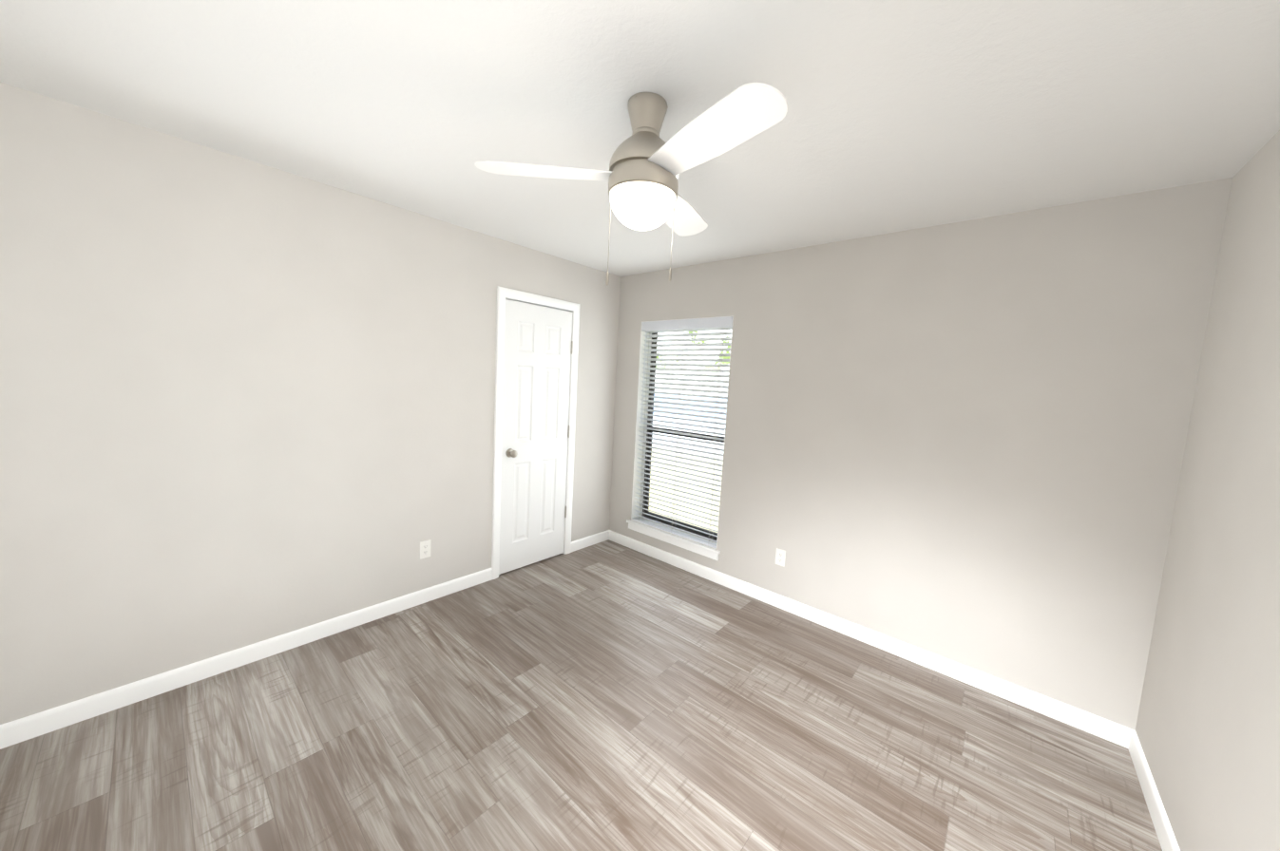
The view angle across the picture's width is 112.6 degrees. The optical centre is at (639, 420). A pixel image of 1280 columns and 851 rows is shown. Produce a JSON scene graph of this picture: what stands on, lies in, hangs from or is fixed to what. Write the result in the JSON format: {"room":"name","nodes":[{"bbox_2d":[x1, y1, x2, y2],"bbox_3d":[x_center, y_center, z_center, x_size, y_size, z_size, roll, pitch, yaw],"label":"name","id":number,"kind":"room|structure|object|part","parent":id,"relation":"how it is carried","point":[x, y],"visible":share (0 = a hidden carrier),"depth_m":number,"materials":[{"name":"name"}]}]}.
{"room":"empty bedroom","nodes":[
{"label":"empty bedroom","id":0,"kind":"room"},
{"bbox_2d":[0,81,620,725],"bbox_3d":[-1.538,-0.021,2.565,0.120,2.440,3.820,8,7,41],"label":"wall","id":1,"kind":"structure","parent":0,"point":[243,403],"depth_m":1.99,"materials":[{"name":"paint"}]},
{"bbox_2d":[0,568,492,749],"bbox_3d":[-1.910,1.174,2.219,0.013,0.090,2.481,8,7,41],"label":"baseboard","id":2,"kind":"structure","parent":1,"relation":"attached to","point":[27,728],"depth_m":2.04,"materials":[{"name":"white wood"}]},
{"bbox_2d":[420,539,430,559],"bbox_3d":[-1.392,0.835,2.769,0.008,0.115,0.070,8,7,41],"label":"electrical outlet","id":3,"kind":"object","parent":1,"relation":"attached to","point":[425,548],"visible":1,"depth_m":2.77,"materials":[{"name":"white plastic"}]},
{"bbox_2d":[491,286,580,579],"bbox_3d":[-0.841,0.101,3.375,0.138,2.119,0.744,8,7,41],"label":"door frame","id":4,"kind":"structure","parent":1,"relation":"attached to","point":[503,293],"depth_m":3.15,"materials":[{"name":"white wood"}]},
{"bbox_2d":[498,299,573,574],"bbox_3d":[-0.810,0.137,3.356,0.049,2.030,0.618,8,7,41],"label":"door","id":5,"kind":"structure","parent":1,"relation":"in","point":[537,358],"depth_m":3.32,"materials":[{"name":"white wood"}]},
{"bbox_2d":[505,448,517,458],"bbox_3d":[-0.941,0.242,3.152,0.068,0.067,0.067,8,7,41],"label":"door knob","id":6,"kind":"object","parent":5,"relation":"attached to","point":[510,452],"depth_m":3.15,"materials":[{"name":"silver metal"}]},
{"bbox_3d":[-0.596,0.087,3.568,0.014,1.493,0.012,8,7,41],"label":"door hinges","id":7,"kind":"part","parent":5,"relation":"part of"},
{"bbox_2d":[570,530,608,553],"bbox_3d":[-0.463,1.094,3.877,0.013,0.090,0.435,8,7,41],"label":"baseboard","id":8,"kind":"structure","parent":1,"relation":"attached to","point":[586,542],"depth_m":3.87,"materials":[{"name":"white wood"}]},
{"bbox_2d":[0,539,1162,850],"bbox_3d":[-0.268,1.415,1.607,3.930,0.100,4.300,8,7,41],"label":"floor","id":9,"kind":"structure","parent":0,"point":[608,696],"depth_m":1.76,"materials":[{"name":"laminate"}]},
{"bbox_2d":[0,0,1279,277],"bbox_3d":[-0.134,-1.110,1.367,3.930,0.100,4.300,8,7,41],"label":"ceiling","id":10,"kind":"structure","parent":0,"point":[908,114],"depth_m":1.38,"materials":[{"name":"white paint"}]},
{"bbox_2d":[475,82,788,286],"bbox_3d":[0.097,-0.757,1.468,0.972,0.595,0.953,8,7,41],"label":"ceiling fan","id":11,"kind":"object","parent":10,"relation":"hanging from","point":[647,164],"visible":1,"depth_m":1.35,"materials":[{"name":"silver metal"}]},
{"bbox_3d":[-0.306,-0.839,1.437,0.392,0.032,0.383,8,7,41],"label":"blade","id":12,"kind":"part","parent":11,"relation":"part of","materials":[{"name":"white"}]},
{"bbox_3d":[0.149,-0.844,1.743,0.227,0.032,0.463,8,7,41],"label":"blade","id":13,"kind":"part","parent":11,"relation":"part of","materials":[{"name":"white"}]},
{"bbox_3d":[0.191,-0.788,1.183,0.466,0.032,0.222,8,7,41],"label":"blade","id":14,"kind":"part","parent":11,"relation":"part of","materials":[{"name":"white"}]},
{"bbox_2d":[609,177,1232,730],"bbox_3d":[1.087,0.081,2.963,3.570,2.440,0.220,8,7,41],"label":"wall","id":15,"kind":"structure","parent":0,"point":[963,442],"depth_m":2.24,"materials":[{"name":"paint"}]},
{"bbox_2d":[626,315,733,560],"bbox_3d":[0.355,0.102,3.569,0.965,1.853,0.230,8,7,41],"label":"window","id":16,"kind":"structure","parent":15,"relation":"in","point":[659,515],"depth_m":3.77,"materials":[{"name":"white metal"}]},
{"bbox_2d":[632,316,732,548],"bbox_3d":[0.323,0.069,3.526,0.879,1.770,0.077,8,7,41],"label":"window blinds","id":17,"kind":"object","parent":16,"relation":"attached to","point":[701,324],"visible":0.83,"depth_m":3.49,"materials":[{"name":"white plastic"}]},
{"bbox_2d":[775,548,785,567],"bbox_3d":[0.971,0.946,2.954,0.070,0.115,0.008,8,7,41],"label":"electrical outlet","id":18,"kind":"object","parent":15,"relation":"attached to","point":[780,556],"visible":1,"depth_m":2.95,"materials":[{"name":"white plastic"}]},
{"bbox_2d":[608,530,1127,745],"bbox_3d":[0.937,1.252,2.996,3.300,0.090,0.013,8,7,41],"label":"baseboard","id":19,"kind":"structure","parent":15,"relation":"attached to","point":[1098,726],"depth_m":2.45,"materials":[{"name":"white wood"}]},
{"bbox_2d":[1135,130,1279,850],"bbox_3d":[1.057,0.331,0.319,0.120,2.440,3.820,8,7,41],"label":"wall","id":20,"kind":"structure","parent":0,"point":[1208,728],"depth_m":1.38,"materials":[{"name":"paint"}]},
{"bbox_2d":[1121,727,1180,850],"bbox_3d":[0.983,1.490,0.518,0.013,0.090,3.700,8,7,41],"label":"baseboard","id":21,"kind":"structure","parent":20,"relation":"attached to","point":[1166,837],"depth_m":1.63,"materials":[{"name":"white wood"}]},
{"label":"outside","id":22,"kind":"structure","parent":0,"visible":0},
{"bbox_2d":[648,329,731,533],"bbox_3d":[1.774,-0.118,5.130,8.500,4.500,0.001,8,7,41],"label":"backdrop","id":23,"kind":"structure","parent":22,"point":[689,456],"depth_m":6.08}
]}

